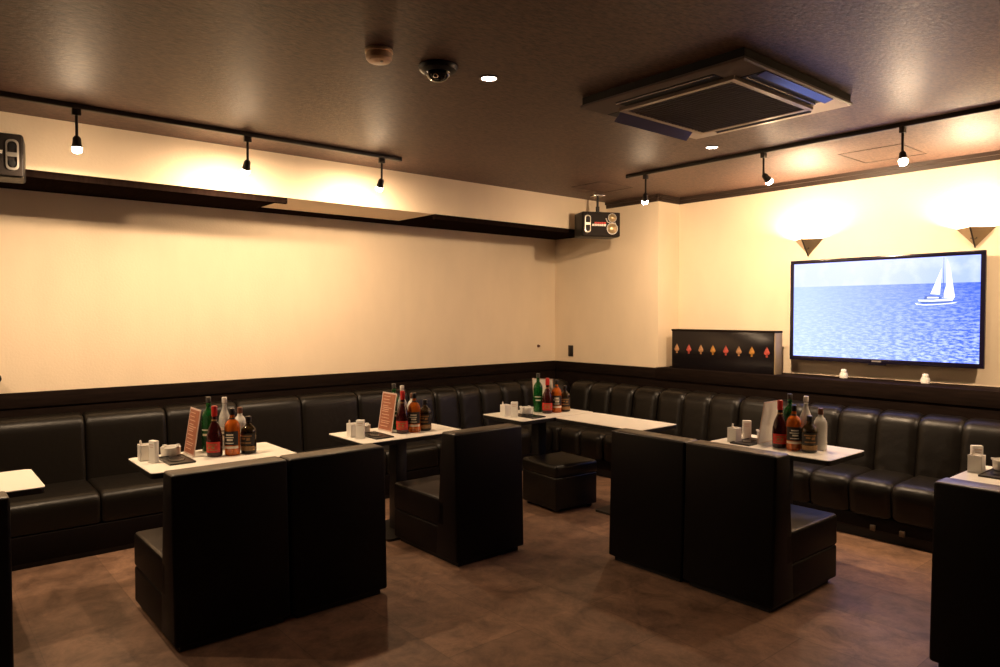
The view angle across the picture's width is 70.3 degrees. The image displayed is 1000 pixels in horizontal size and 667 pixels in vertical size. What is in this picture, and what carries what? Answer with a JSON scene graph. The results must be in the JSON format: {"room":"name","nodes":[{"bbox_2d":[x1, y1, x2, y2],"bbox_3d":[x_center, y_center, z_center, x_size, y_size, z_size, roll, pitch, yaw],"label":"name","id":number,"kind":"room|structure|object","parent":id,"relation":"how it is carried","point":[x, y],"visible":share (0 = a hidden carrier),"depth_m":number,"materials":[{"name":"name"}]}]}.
{"room":"bar","nodes":[
{"label":"bar","id":0,"kind":"room"},
{"bbox_2d":[0,188,554,393],"bbox_3d":[-2.313,0.028,5.514,8.485,2.634,0.150,-1,2,-40],"label":"wall","id":1,"kind":"structure","parent":0,"point":[96,292],"depth_m":5.62,"materials":[{"name":"beige paint"}]},
{"bbox_2d":[0,361,555,417],"bbox_3d":[-2.378,0.860,5.363,7.860,0.978,0.034,-1,2,-40],"label":"trim","id":2,"kind":"structure","parent":1,"relation":"attached to","point":[81,401],"depth_m":5.67,"materials":[{"name":"brown wood"}]},
{"bbox_2d":[0,169,574,239],"bbox_3d":[-2.144,-0.947,5.036,7.860,0.042,0.756,-1,2,-40],"label":"trim","id":3,"kind":"structure","parent":1,"relation":"attached to","point":[36,180],"depth_m":5.06,"materials":[{"name":"black wood"}]},
{"bbox_2d":[0,111,606,228],"bbox_3d":[-2.146,-1.122,5.033,7.860,0.308,0.752,-1,2,-40],"label":"beam","id":4,"kind":"structure","parent":0,"point":[307,184],"depth_m":5.05,"materials":[{"name":"beige paper"}]},
{"bbox_2d":[12,471,937,666],"bbox_3d":[0.092,1.484,2.710,8.485,0.120,7.600,-1,2,-40],"label":"floor","id":5,"kind":"structure","parent":0,"point":[559,599],"depth_m":3.46,"materials":[{"name":"brown stone"}]},
{"bbox_2d":[0,491,13,666],"bbox_3d":[-2.310,1.024,2.838,0.532,0.792,0.708,-1,2,-40],"label":"booth seat","id":6,"kind":"object","parent":5,"relation":"on","point":[6,606],"visible":1,"depth_m":2.73,"materials":[{"name":"black leather"}]},
{"bbox_2d":[0,469,44,497],"bbox_3d":[-2.630,1.067,3.304,0.820,0.680,0.510,-1,2,-40],"label":"table","id":7,"kind":"object","parent":5,"relation":"on","point":[17,483],"visible":1,"depth_m":3.43,"materials":[{"name":"beige laminate"}]},
{"bbox_2d":[128,442,294,478],"bbox_3d":[-1.641,1.045,4.094,0.800,0.680,0.504,-1,2,-40],"label":"table","id":8,"kind":"object","parent":5,"relation":"on","point":[264,449],"visible":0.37,"depth_m":3.99,"materials":[{"name":"beige laminate"}]},
{"bbox_2d":[137,440,148,461],"bbox_3d":[-1.984,0.652,3.969,0.064,0.112,0.064,-1,2,-40],"label":"napkin holder","id":9,"kind":"object","parent":8,"relation":"on","point":[142,448],"visible":0.69,"depth_m":3.94,"materials":[{"name":"white ceramic"}]},
{"bbox_2d":[147,440,159,463],"bbox_3d":[-1.904,0.649,3.906,0.060,0.122,0.040,1,2,30],"label":"card stand","id":10,"kind":"object","parent":8,"relation":"on","point":[153,444],"visible":1,"depth_m":3.89,"materials":[{"name":"white plastic"}]},
{"bbox_2d":[160,444,180,455],"bbox_3d":[-1.899,0.675,4.094,0.109,0.060,0.109,0,2,-13],"label":"glass ashtray","id":11,"kind":"object","parent":8,"relation":"on","point":[165,450],"visible":0.99,"depth_m":4.06,"materials":[{"name":"white"}]},
{"bbox_2d":[159,454,195,465],"bbox_3d":[-1.804,0.704,3.959,0.136,0.010,0.250,-1,2,-40],"label":"serving tray","id":12,"kind":"object","parent":8,"relation":"on","point":[180,459],"visible":0.9,"depth_m":3.94,"materials":[{"name":"black plastic"}]},
{"bbox_2d":[183,407,203,457],"bbox_3d":[-1.779,0.570,4.121,0.066,0.269,0.184,-1,2,-40],"label":"menu card","id":13,"kind":"object","parent":8,"relation":"on","point":[195,414],"visible":1,"depth_m":4.11,"materials":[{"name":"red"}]},
{"bbox_2d":[184,409,199,454],"bbox_3d":[-1.785,0.568,4.116,0.040,0.245,0.164,-1,2,-40],"label":"print","id":14,"kind":"object","parent":13,"relation":"on","point":[194,417],"depth_m":4.11,"materials":[{"name":"red"}]},
{"bbox_2d":[202,397,211,451],"bbox_3d":[-1.741,0.540,4.243,0.078,0.322,0.080,0,2,5],"label":"bottle","id":15,"kind":"object","parent":8,"relation":"on","point":[206,416],"visible":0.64,"depth_m":4.21,"materials":[{"name":"green glass"}]},
{"bbox_2d":[206,406,222,456],"bbox_3d":[-1.639,0.560,4.077,0.088,0.290,0.089,0,2,5],"label":"bottle","id":16,"kind":"object","parent":8,"relation":"on","point":[214,441],"visible":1,"depth_m":4.05,"materials":[{"name":"red glass"}]},
{"bbox_2d":[218,397,229,449],"bbox_3d":[-1.660,0.542,4.279,0.072,0.316,0.074,0,2,5],"label":"clear bottle","id":17,"kind":"object","parent":8,"relation":"on","point":[224,415],"visible":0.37,"depth_m":4.26,"materials":[{"name":"clear glass"}]},
{"bbox_2d":[224,408,239,455],"bbox_3d":[-1.554,0.569,4.120,0.086,0.270,0.088,0,2,5],"label":"bottle","id":18,"kind":"object","parent":8,"relation":"on","point":[232,426],"visible":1,"depth_m":4.09,"materials":[{"name":"orange glass"}]},
{"bbox_2d":[235,407,245,431],"bbox_3d":[-1.580,0.573,4.315,0.076,0.252,0.076,0,2,5],"label":"bottle","id":19,"kind":"object","parent":8,"relation":"on","point":[241,419],"visible":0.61,"depth_m":4.30,"materials":[{"name":"white glass"}]},
{"bbox_2d":[240,416,256,453],"bbox_3d":[-1.483,0.595,4.188,0.090,0.215,0.092,0,2,5],"label":"bottle","id":20,"kind":"object","parent":8,"relation":"on","point":[248,434],"visible":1,"depth_m":4.16,"materials":[{"name":"black glass"}]},
{"bbox_2d":[134,456,289,651],"bbox_3d":[-1.445,1.005,3.534,0.532,0.792,0.708,-1,2,-40],"label":"booth seat","id":21,"kind":"object","parent":5,"relation":"on","point":[216,569],"visible":1,"depth_m":3.26,"materials":[{"name":"black leather"}]},
{"bbox_2d":[0,387,438,570],"bbox_3d":[-2.098,0.941,5.154,3.587,0.829,0.646,-1,2,-40],"label":"bench sofa","id":22,"kind":"object","parent":5,"relation":"on","point":[93,502],"visible":0.45,"depth_m":4.69,"materials":[{"name":"black leather"}]},
{"bbox_2d":[0,412,85,484],"bbox_3d":[-3.017,0.805,4.647,0.509,0.529,0.222,-1,2,-40],"label":"cushion","id":23,"kind":"object","parent":22,"relation":"on","point":[53,446],"depth_m":4.61,"materials":[{"name":"black leather"}]},
{"bbox_2d":[10,479,100,537],"bbox_3d":[-2.828,1.082,4.432,0.509,0.208,0.482,-1,2,-40],"label":"seat cushion","id":24,"kind":"object","parent":22,"relation":"on","point":[66,506],"depth_m":4.30,"materials":[{"name":"black leather"}]},
{"bbox_2d":[82,406,166,480],"bbox_3d":[-2.625,0.795,4.979,0.509,0.529,0.222,-1,2,-40],"label":"cushion","id":25,"kind":"object","parent":22,"relation":"on","point":[111,437],"depth_m":4.87,"materials":[{"name":"black leather"}]},
{"bbox_2d":[87,472,162,521],"bbox_3d":[-2.436,1.073,4.763,0.509,0.208,0.482,-1,2,-40],"label":"seat cushion","id":26,"kind":"object","parent":22,"relation":"on","point":[121,496],"depth_m":4.57,"materials":[{"name":"black leather"}]},
{"bbox_2d":[162,400,236,451],"bbox_3d":[-2.233,0.786,5.310,0.509,0.529,0.222,-1,2,-40],"label":"cushion","id":27,"kind":"object","parent":22,"relation":"on","point":[176,416],"depth_m":5.15,"materials":[{"name":"black leather"}]},
{"bbox_2d":[233,395,302,451],"bbox_3d":[-1.841,0.777,5.641,0.509,0.529,0.222,-1,2,-40],"label":"cushion","id":28,"kind":"object","parent":22,"relation":"on","point":[278,420],"depth_m":5.61,"materials":[{"name":"black leather"}]},
{"bbox_2d":[296,391,358,450],"bbox_3d":[-1.450,0.767,5.972,0.509,0.529,0.222,-1,2,-40],"label":"cushion","id":29,"kind":"object","parent":22,"relation":"on","point":[321,414],"depth_m":5.87,"materials":[{"name":"black leather"}]},
{"bbox_2d":[352,387,408,428],"bbox_3d":[-1.058,0.758,6.303,0.509,0.529,0.222,-1,2,-40],"label":"cushion","id":30,"kind":"object","parent":22,"relation":"on","point":[368,401],"depth_m":6.16,"materials":[{"name":"black leather"}]},
{"bbox_2d":[383,440,437,473],"bbox_3d":[-0.869,1.035,6.088,0.509,0.208,0.482,-1,2,-40],"label":"seat cushion","id":31,"kind":"object","parent":22,"relation":"on","point":[422,456],"depth_m":5.96,"materials":[{"name":"black leather"}]},
{"bbox_2d":[280,443,386,617],"bbox_3d":[-1.031,0.995,3.885,0.532,0.792,0.708,-1,2,-40],"label":"booth seat","id":32,"kind":"object","parent":5,"relation":"on","point":[337,517],"visible":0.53,"depth_m":3.60,"materials":[{"name":"black leather"}]},
{"bbox_2d":[329,423,459,541],"bbox_3d":[-0.708,1.022,4.929,0.810,0.680,0.496,-1,2,-40],"label":"table","id":33,"kind":"object","parent":5,"relation":"on","point":[397,444],"visible":0.41,"depth_m":4.87,"materials":[{"name":"beige laminate"}]},
{"bbox_2d":[346,420,355,437],"bbox_3d":[-0.978,0.631,4.728,0.064,0.112,0.064,-1,2,-40],"label":"napkin holder","id":34,"kind":"object","parent":33,"relation":"on","point":[351,427],"visible":0.77,"depth_m":4.70,"materials":[{"name":"white ceramic"}]},
{"bbox_2d":[355,420,365,438],"bbox_3d":[-0.917,0.628,4.666,0.060,0.122,0.040,0,2,10],"label":"card stand","id":35,"kind":"object","parent":33,"relation":"on","point":[360,424],"visible":1,"depth_m":4.65,"materials":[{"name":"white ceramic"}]},
{"bbox_2d":[365,431,393,439],"bbox_3d":[-0.833,0.681,4.754,0.136,0.010,0.250,-1,2,-40],"label":"serving tray","id":36,"kind":"object","parent":33,"relation":"on","point":[374,435],"visible":0.86,"depth_m":4.72,"materials":[{"name":"black plastic"}]},
{"bbox_2d":[377,392,396,432],"bbox_3d":[-0.779,0.546,4.949,0.066,0.269,0.184,-1,2,-40],"label":"menu card","id":37,"kind":"object","parent":33,"relation":"on","point":[388,404],"visible":0.97,"depth_m":4.94,"materials":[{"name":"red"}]},
{"bbox_2d":[392,383,398,429],"bbox_3d":[-0.754,0.517,5.045,0.078,0.322,0.080,0,2,5],"label":"bottle","id":38,"kind":"object","parent":33,"relation":"on","point":[393,384],"visible":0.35,"depth_m":5.01,"materials":[{"name":"green glass"}]},
{"bbox_2d":[396,391,408,433],"bbox_3d":[-0.668,0.538,4.867,0.088,0.290,0.089,0,2,5],"label":"bottle","id":39,"kind":"object","parent":33,"relation":"on","point":[402,417],"visible":1,"depth_m":4.84,"materials":[{"name":"red glass"}]},
{"bbox_2d":[408,393,420,432],"bbox_3d":[-0.594,0.547,4.919,0.086,0.270,0.088,0,2,5],"label":"bottle","id":40,"kind":"object","parent":33,"relation":"on","point":[414,410],"visible":0.98,"depth_m":4.89,"materials":[{"name":"orange glass"}]},
{"bbox_2d":[420,399,430,430],"bbox_3d":[-0.527,0.572,4.989,0.090,0.215,0.092,0,2,5],"label":"bottle","id":41,"kind":"object","parent":33,"relation":"on","point":[425,411],"visible":0.9,"depth_m":4.95,"materials":[{"name":"black glass"}]},
{"bbox_2d":[394,423,523,566],"bbox_3d":[-0.276,0.975,4.593,0.532,0.792,0.708,-1,2,-40],"label":"booth seat","id":42,"kind":"object","parent":5,"relation":"on","point":[469,512],"visible":1,"depth_m":4.33,"materials":[{"name":"black leather"}]},
{"bbox_2d":[483,409,592,455],"bbox_3d":[0.319,0.996,5.856,0.800,0.680,0.500,-1,2,-40],"label":"table","id":43,"kind":"object","parent":5,"relation":"on","point":[538,426],"visible":0.44,"depth_m":5.80,"materials":[{"name":"beige laminate"}]},
{"bbox_2d":[500,402,510,416],"bbox_3d":[0.046,0.604,5.696,0.064,0.112,0.064,-1,2,-40],"label":"napkin holder","id":44,"kind":"object","parent":43,"relation":"on","point":[505,409],"visible":0.93,"depth_m":5.68,"materials":[{"name":"white plastic"}]},
{"bbox_2d":[511,402,518,417],"bbox_3d":[0.114,0.601,5.618,0.060,0.122,0.040,0,2,15],"label":"card stand","id":45,"kind":"object","parent":43,"relation":"on","point":[514,405],"visible":1,"depth_m":5.61,"materials":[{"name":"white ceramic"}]},
{"bbox_2d":[518,413,545,418],"bbox_3d":[0.229,0.656,5.658,0.136,0.010,0.250,-1,2,-40],"label":"serving tray","id":46,"kind":"object","parent":43,"relation":"on","point":[531,416],"visible":0.77,"depth_m":5.61,"materials":[{"name":"black plastic"}]},
{"bbox_2d":[519,406,533,414],"bbox_3d":[0.214,0.618,5.729,0.109,0.060,0.109,0,2,-13],"label":"glass ashtray","id":47,"kind":"object","parent":46,"relation":"on","point":[526,410],"visible":1,"depth_m":5.69,"materials":[{"name":"white"}]},
{"bbox_2d":[533,373,542,411],"bbox_3d":[0.317,0.493,5.917,0.078,0.322,0.080,0,2,5],"label":"bottle","id":48,"kind":"object","parent":43,"relation":"on","point":[538,388],"visible":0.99,"depth_m":5.89,"materials":[{"name":"green glass"}]},
{"bbox_2d":[532,378,552,392],"bbox_3d":[0.365,0.516,6.026,0.184,0.269,0.066,1,2,25],"label":"menu card","id":49,"kind":"object","parent":43,"relation":"on","point":[542,381],"visible":0.2,"depth_m":6.01,"materials":[{"name":"beige paper"}]},
{"bbox_2d":[542,378,552,413],"bbox_3d":[0.390,0.511,5.842,0.088,0.290,0.089,0,2,5],"label":"bottle","id":50,"kind":"object","parent":43,"relation":"on","point":[547,400],"visible":1,"depth_m":5.81,"materials":[{"name":"red glass"}]},
{"bbox_2d":[551,380,561,412],"bbox_3d":[0.469,0.519,5.896,0.086,0.270,0.088,0,2,5],"label":"bottle","id":51,"kind":"object","parent":43,"relation":"on","point":[556,392],"visible":0.97,"depth_m":5.86,"materials":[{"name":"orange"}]},
{"bbox_2d":[562,386,569,411],"bbox_3d":[0.545,0.545,5.955,0.090,0.215,0.092,0,2,5],"label":"bottle","id":52,"kind":"object","parent":43,"relation":"on","point":[565,395],"visible":0.91,"depth_m":5.92,"materials":[{"name":"black glass"}]},
{"bbox_2d":[522,452,596,512],"bbox_3d":[0.467,1.162,5.592,0.430,0.362,0.430,-1,2,-35],"label":"ottoman","id":53,"kind":"object","parent":5,"relation":"on","point":[557,481],"visible":1,"depth_m":5.45,"materials":[{"name":"black leather"}]},
{"bbox_2d":[556,412,675,515],"bbox_3d":[0.875,1.007,5.439,0.460,0.680,0.830,-1,2,-40],"label":"table","id":54,"kind":"object","parent":5,"relation":"on","point":[594,420],"visible":0.54,"depth_m":5.35,"materials":[{"name":"beige laminate"}]},
{"bbox_2d":[609,428,696,581],"bbox_3d":[1.100,0.982,4.345,0.708,0.792,0.532,-1,2,-40],"label":"booth seat","id":55,"kind":"object","parent":5,"relation":"on","point":[648,469],"visible":0.59,"depth_m":4.10,"materials":[{"name":"black leather"}]},
{"bbox_2d":[405,379,999,552],"bbox_3d":[1.681,0.955,5.030,2.011,0.808,5.714,-1,2,-40],"label":"sofa","id":56,"kind":"object","parent":5,"relation":"on","point":[886,494],"visible":0.4,"depth_m":5.11,"materials":[{"name":"black leather"}]},
{"bbox_2d":[683,440,836,612],"bbox_3d":[1.446,0.994,3.936,0.708,0.792,0.532,-1,2,-40],"label":"booth seat","id":57,"kind":"object","parent":5,"relation":"on","point":[745,540],"visible":1,"depth_m":3.69,"materials":[{"name":"black leather"}]},
{"bbox_2d":[711,434,863,503],"bbox_3d":[1.755,1.036,4.405,0.470,0.680,0.784,-1,2,-40],"label":"table","id":58,"kind":"object","parent":5,"relation":"on","point":[834,455],"visible":0.33,"depth_m":4.18,"materials":[{"name":"beige laminate"}]},
{"bbox_2d":[727,423,741,441],"bbox_3d":[1.502,0.636,4.550,0.064,0.112,0.064,-1,2,-40],"label":"napkin holder","id":59,"kind":"object","parent":58,"relation":"on","point":[733,433],"visible":1,"depth_m":4.53,"materials":[{"name":"white ceramic"}]},
{"bbox_2d":[730,437,757,445],"bbox_3d":[1.589,0.688,4.515,0.250,0.010,0.136,-1,2,-40],"label":"serving tray","id":60,"kind":"object","parent":58,"relation":"on","point":[753,441],"visible":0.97,"depth_m":4.48,"materials":[{"name":"black plastic"}]},
{"bbox_2d":[742,420,750,438],"bbox_3d":[1.613,0.629,4.640,0.060,0.122,0.040,0,2,10],"label":"card stand","id":61,"kind":"object","parent":58,"relation":"on","point":[746,424],"visible":0.81,"depth_m":4.63,"materials":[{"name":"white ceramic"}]},
{"bbox_2d":[757,401,777,445],"bbox_3d":[1.698,0.560,4.476,0.184,0.269,0.066,-1,2,-40],"label":"menu card","id":62,"kind":"object","parent":58,"relation":"on","point":[769,413],"visible":0.88,"depth_m":4.46,"materials":[{"name":"beige paper"}]},
{"bbox_2d":[772,400,785,447],"bbox_3d":[1.712,0.553,4.344,0.088,0.290,0.089,0,2,16],"label":"bottle","id":63,"kind":"object","parent":58,"relation":"on","point":[779,425],"visible":0.96,"depth_m":4.32,"materials":[{"name":"red glass"}]},
{"bbox_2d":[783,394,792,420],"bbox_3d":[1.797,0.535,4.403,0.078,0.322,0.080,0,2,16],"label":"bottle","id":64,"kind":"object","parent":58,"relation":"on","point":[787,411],"visible":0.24,"depth_m":4.39,"materials":[{"name":"green glass"}]},
{"bbox_2d":[786,405,801,450],"bbox_3d":[1.768,0.565,4.271,0.086,0.270,0.088,0,2,16],"label":"bottle","id":65,"kind":"object","parent":58,"relation":"on","point":[793,422],"visible":1,"depth_m":4.24,"materials":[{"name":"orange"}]},
{"bbox_2d":[800,396,811,426],"bbox_3d":[1.868,0.540,4.335,0.072,0.316,0.074,0,2,16],"label":"clear bottle","id":66,"kind":"object","parent":58,"relation":"on","point":[805,411],"visible":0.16,"depth_m":4.32,"materials":[{"name":"beige"}]},
{"bbox_2d":[801,415,817,452],"bbox_3d":[1.832,0.594,4.204,0.090,0.215,0.092,0,2,16],"label":"bottle","id":67,"kind":"object","parent":58,"relation":"on","point":[809,433],"visible":1,"depth_m":4.17,"materials":[{"name":"black glass"}]},
{"bbox_2d":[814,408,826,450],"bbox_3d":[1.926,0.574,4.268,0.076,0.252,0.076,0,2,16],"label":"bottle","id":68,"kind":"object","parent":58,"relation":"on","point":[820,422],"visible":0.88,"depth_m":4.24,"materials":[{"name":"white glass"}]},
{"bbox_2d":[929,477,999,666],"bbox_3d":[2.255,1.019,3.022,0.708,0.792,0.532,-1,2,-40],"label":"booth seat","id":69,"kind":"object","parent":5,"relation":"on","point":[965,580],"visible":1,"depth_m":2.91,"materials":[{"name":"black leather"}]},
{"bbox_2d":[950,466,999,485],"bbox_3d":[2.674,1.065,3.389,0.500,0.680,0.810,-1,2,-40],"label":"table","id":70,"kind":"object","parent":5,"relation":"on","point":[965,475],"visible":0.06,"depth_m":3.53,"materials":[{"name":"beige laminate"}]},
{"bbox_2d":[967,450,985,473],"bbox_3d":[2.465,0.661,3.672,0.064,0.112,0.064,-1,2,-40],"label":"napkin holder","id":71,"kind":"object","parent":70,"relation":"on","point":[976,463],"visible":0.99,"depth_m":3.65,"materials":[{"name":"white plastic"}]},
{"bbox_2d":[970,445,982,453],"bbox_3d":[2.526,0.653,3.762,0.060,0.122,0.040,0,2,10],"label":"card stand","id":72,"kind":"object","parent":70,"relation":"on","point":[978,449],"visible":0.25,"depth_m":3.75,"materials":[{"name":"white plastic"}]},
{"bbox_2d":[978,468,999,479],"bbox_3d":[2.544,0.714,3.603,0.250,0.010,0.136,-1,2,-40],"label":"serving tray","id":73,"kind":"object","parent":70,"relation":"on","point":[991,473],"visible":0.81,"depth_m":3.59,"materials":[{"name":"black plastic"}]},
{"bbox_2d":[991,457,999,470],"bbox_3d":[2.610,0.676,3.671,0.109,0.060,0.109,0,2,-13],"label":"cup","id":74,"kind":"object","parent":73,"relation":"on","point":[995,461],"visible":1,"depth_m":3.67,"materials":[{"name":"white ceramic"}]},
{"bbox_2d":[0,0,999,201],"bbox_3d":[0.092,-1.269,2.632,8.485,0.120,7.600,-1,2,-40],"label":"ceiling","id":75,"kind":"structure","parent":0,"point":[300,70],"depth_m":3.31,"materials":[{"name":"brown paper"}]},
{"bbox_2d":[0,132,25,183],"bbox_3d":[-2.794,-1.042,3.826,0.384,0.400,0.257,-1,2,-31],"label":"wall speaker","id":76,"kind":"object","parent":75,"relation":"hanging from","point":[12,146],"visible":1,"depth_m":3.81,"materials":[{"name":"black plastic"}]},
{"bbox_2d":[0,91,401,161],"bbox_3d":[-2.254,-1.229,3.878,4.008,0.030,0.040,-1,2,-40],"label":"track","id":77,"kind":"object","parent":75,"relation":"attached to","point":[3,94],"visible":1,"depth_m":4.18,"materials":[{"name":"black metal"}]},
{"bbox_2d":[71,108,81,153],"bbox_3d":[-2.294,-1.099,3.848,0.052,0.244,0.052,-1,2,-40],"label":"track spotlight","id":78,"kind":"object","parent":77,"relation":"attached to","point":[76,142],"visible":1,"depth_m":3.84,"materials":[{"name":"black metal"}]},
{"bbox_2d":[72,136,81,147],"bbox_3d":[-2.294,-1.039,3.850,0.052,0.062,0.052,-1,2,-40],"label":"socket","id":79,"kind":"object","parent":78,"relation":"attached to","point":[76,142],"depth_m":3.83,"materials":[{"name":"black"}]},
{"bbox_2d":[242,136,251,174],"bbox_3d":[-1.597,-1.120,4.468,0.052,0.237,0.075,-1,2,-40],"label":"track spotlight","id":80,"kind":"object","parent":77,"relation":"attached to","point":[246,165],"visible":1,"depth_m":4.45,"materials":[{"name":"black metal"}]},
{"bbox_2d":[242,160,250,170],"bbox_3d":[-1.591,-1.060,4.464,0.052,0.062,0.052,-1,32,-40],"label":"socket","id":81,"kind":"object","parent":80,"relation":"attached to","point":[246,165],"depth_m":4.45,"materials":[{"name":"black metal"}]},
{"bbox_2d":[376,158,384,191],"bbox_3d":[-0.860,-1.137,5.091,0.052,0.237,0.075,-1,2,-40],"label":"track spotlight","id":82,"kind":"object","parent":77,"relation":"attached to","point":[379,187],"visible":1,"depth_m":5.07,"materials":[{"name":"black metal"}]},
{"bbox_2d":[376,178,383,187],"bbox_3d":[-0.855,-1.078,5.087,0.052,0.062,0.052,-1,32,-40],"label":"socket","id":83,"kind":"object","parent":82,"relation":"attached to","point":[380,183],"depth_m":5.07,"materials":[{"name":"black metal"}]},
{"bbox_2d":[365,45,392,64],"bbox_3d":[-0.521,-1.191,3.058,0.120,0.059,0.120,-1,2,-40],"label":"smoke detector","id":84,"kind":"object","parent":75,"relation":"attached to","point":[375,54],"visible":1,"depth_m":3.02,"materials":[{"name":"beige plastic"}]},
{"bbox_2d":[418,59,457,82],"bbox_3d":[-0.284,-1.190,3.256,0.180,0.072,0.180,-1,2,-40],"label":"dome camera","id":85,"kind":"object","parent":75,"relation":"attached to","point":[435,70],"visible":1,"depth_m":3.21,"materials":[{"name":"black plastic"}]},
{"bbox_2d":[479,75,497,81],"bbox_3d":[-0.054,-1.228,3.421,0.094,0.006,0.094,-1,2,-40],"label":"recessed light","id":86,"kind":"object","parent":75,"relation":"in","point":[486,78],"visible":1,"depth_m":3.42,"materials":[{"name":"grey"}]},
{"bbox_2d":[575,194,619,238],"bbox_3d":[0.937,-1.123,6.811,0.384,0.407,0.257,0,2,-14],"label":"wall speaker","id":87,"kind":"object","parent":75,"relation":"hanging from","point":[588,225],"visible":1,"depth_m":6.72,"materials":[{"name":"black plastic"}]},
{"bbox_2d":[583,212,619,236],"bbox_3d":[0.961,-1.034,6.717,0.372,0.224,0.014,0,2,-14],"label":"grille","id":88,"kind":"object","parent":87,"relation":"attached to","point":[595,224],"depth_m":6.71,"materials":[{"name":"black plastic"}]},
{"bbox_2d":[580,47,852,140],"bbox_3d":[1.126,-1.186,3.710,1.038,0.106,0.950,-1,2,-40],"label":"air conditioner","id":89,"kind":"object","parent":75,"relation":"attached to","point":[741,88],"visible":1,"depth_m":3.54,"materials":[{"name":"grey plastic"}]},
{"bbox_2d":[629,82,801,131],"bbox_3d":[1.126,-1.176,3.710,0.688,0.018,0.616,-1,2,-40],"label":"grille","id":90,"kind":"object","parent":89,"relation":"attached to","point":[725,105],"depth_m":3.69,"materials":[{"name":"grey"}]},
{"bbox_2d":[626,104,999,178],"bbox_3d":[2.453,-1.236,4.152,0.040,0.030,4.370,-1,2,-40],"label":"track","id":91,"kind":"object","parent":75,"relation":"attached to","point":[990,108],"visible":1,"depth_m":4.53,"materials":[{"name":"black metal"}]},
{"bbox_2d":[642,174,648,203],"bbox_3d":[1.165,-1.156,5.699,0.052,0.234,0.090,0,2,10],"label":"track spotlight","id":92,"kind":"object","parent":91,"relation":"attached to","point":[646,177],"visible":1,"depth_m":5.67,"materials":[{"name":"black metal"}]},
{"bbox_2d":[760,152,772,184],"bbox_3d":[1.848,-1.141,4.915,0.103,0.219,0.053,-1,2,-40],"label":"track spotlight","id":93,"kind":"object","parent":91,"relation":"attached to","point":[767,179],"visible":1,"depth_m":4.90,"materials":[{"name":"black metal"}]},
{"bbox_2d":[762,173,770,182],"bbox_3d":[1.841,-1.081,4.917,0.062,0.052,0.052,40,-35,-24],"label":"socket","id":94,"kind":"object","parent":93,"relation":"attached to","point":[767,179],"depth_m":4.90,"materials":[{"name":"black metal"}]},
{"bbox_2d":[898,126,907,165],"bbox_3d":[2.391,-1.112,4.205,0.074,0.238,0.058,-1,2,-40],"label":"track spotlight","id":95,"kind":"object","parent":91,"relation":"attached to","point":[903,159],"visible":1,"depth_m":4.20,"materials":[{"name":"black metal"}]},
{"bbox_2d":[898,151,907,160],"bbox_3d":[2.390,-1.052,4.213,0.052,0.062,0.052,24,-27,-33],"label":"socket","id":96,"kind":"object","parent":95,"relation":"attached to","point":[902,155],"depth_m":4.19,"materials":[{"name":"black metal"}]},
{"bbox_2d":[838,144,925,162],"bbox_3d":[2.716,-1.275,5.048,0.450,0.003,0.420,-1,2,-40],"label":"ceiling hatch","id":97,"kind":"object","parent":75,"relation":"attached to","point":[896,144],"depth_m":5.02,"materials":[{"name":"beige paint"}]},
{"bbox_2d":[555,201,678,367],"bbox_3d":[1.188,-0.027,7.459,0.325,2.634,1.400,-1,2,-40],"label":"wall","id":98,"kind":"structure","parent":0,"point":[616,299],"depth_m":7.13,"materials":[{"name":"beige paint"}]},
{"bbox_2d":[678,160,999,386],"bbox_3d":[3.275,0.032,5.361,0.150,2.634,7.300,-1,2,-40],"label":"wall","id":99,"kind":"structure","parent":0,"point":[736,254],"depth_m":5.88,"materials":[{"name":"beige paint"}]},
{"bbox_2d":[555,361,999,419],"bbox_3d":[3.091,0.862,5.207,0.359,0.984,7.266,-1,2,-40],"label":"trim","id":100,"kind":"structure","parent":99,"relation":"attached to","point":[968,401],"depth_m":5.64,"materials":[{"name":"brown wood"}]},
{"bbox_2d":[671,329,782,374],"bbox_3d":[2.019,0.152,6.409,0.129,0.368,1.051,-1,2,-40],"label":"panel","id":101,"kind":"object","parent":100,"relation":"on","point":[744,351],"visible":1,"depth_m":6.30,"materials":[{"name":"black"}]},
{"bbox_2d":[839,369,847,378],"bbox_3d":[2.738,0.320,5.655,0.062,0.073,0.062,-1,2,-40],"label":"lidded jar","id":102,"kind":"object","parent":100,"relation":"on","point":[844,375],"visible":1,"depth_m":5.63,"materials":[{"name":"white ceramic"}]},
{"bbox_2d":[921,374,929,383],"bbox_3d":[3.130,0.333,5.223,0.062,0.073,0.062,-1,2,-40],"label":"lidded jar","id":103,"kind":"object","parent":100,"relation":"on","point":[925,379],"visible":1,"depth_m":5.20,"materials":[{"name":"white ceramic"}]},
{"bbox_2d":[605,150,999,208],"bbox_3d":[3.319,-1.241,4.870,0.370,0.062,6.548,-1,2,-40],"label":"trim","id":104,"kind":"structure","parent":99,"relation":"attached to","point":[992,155],"depth_m":5.87,"materials":[{"name":"brown wood"}]},
{"bbox_2d":[796,238,823,255],"bbox_3d":[2.561,-0.723,5.961,0.138,0.149,0.250,-1,2,-40],"label":"wall sconce","id":105,"kind":"object","parent":99,"relation":"attached to","point":[808,245],"visible":1,"depth_m":5.95,"materials":[{"name":"brown metal"}]},
{"bbox_2d":[790,250,986,368],"bbox_3d":[2.960,-0.177,5.520,0.105,0.843,1.418,-1,2,-40],"label":"television","id":106,"kind":"object","parent":99,"relation":"attached to","point":[924,309],"visible":1,"depth_m":5.41,"materials":[{"name":"black plastic"}]},
{"bbox_2d":[956,226,995,247],"bbox_3d":[3.349,-0.683,5.030,0.138,0.149,0.250,-1,2,-40],"label":"wall sconce","id":107,"kind":"object","parent":99,"relation":"attached to","point":[975,235],"visible":1,"depth_m":5.02,"materials":[{"name":"beige"}]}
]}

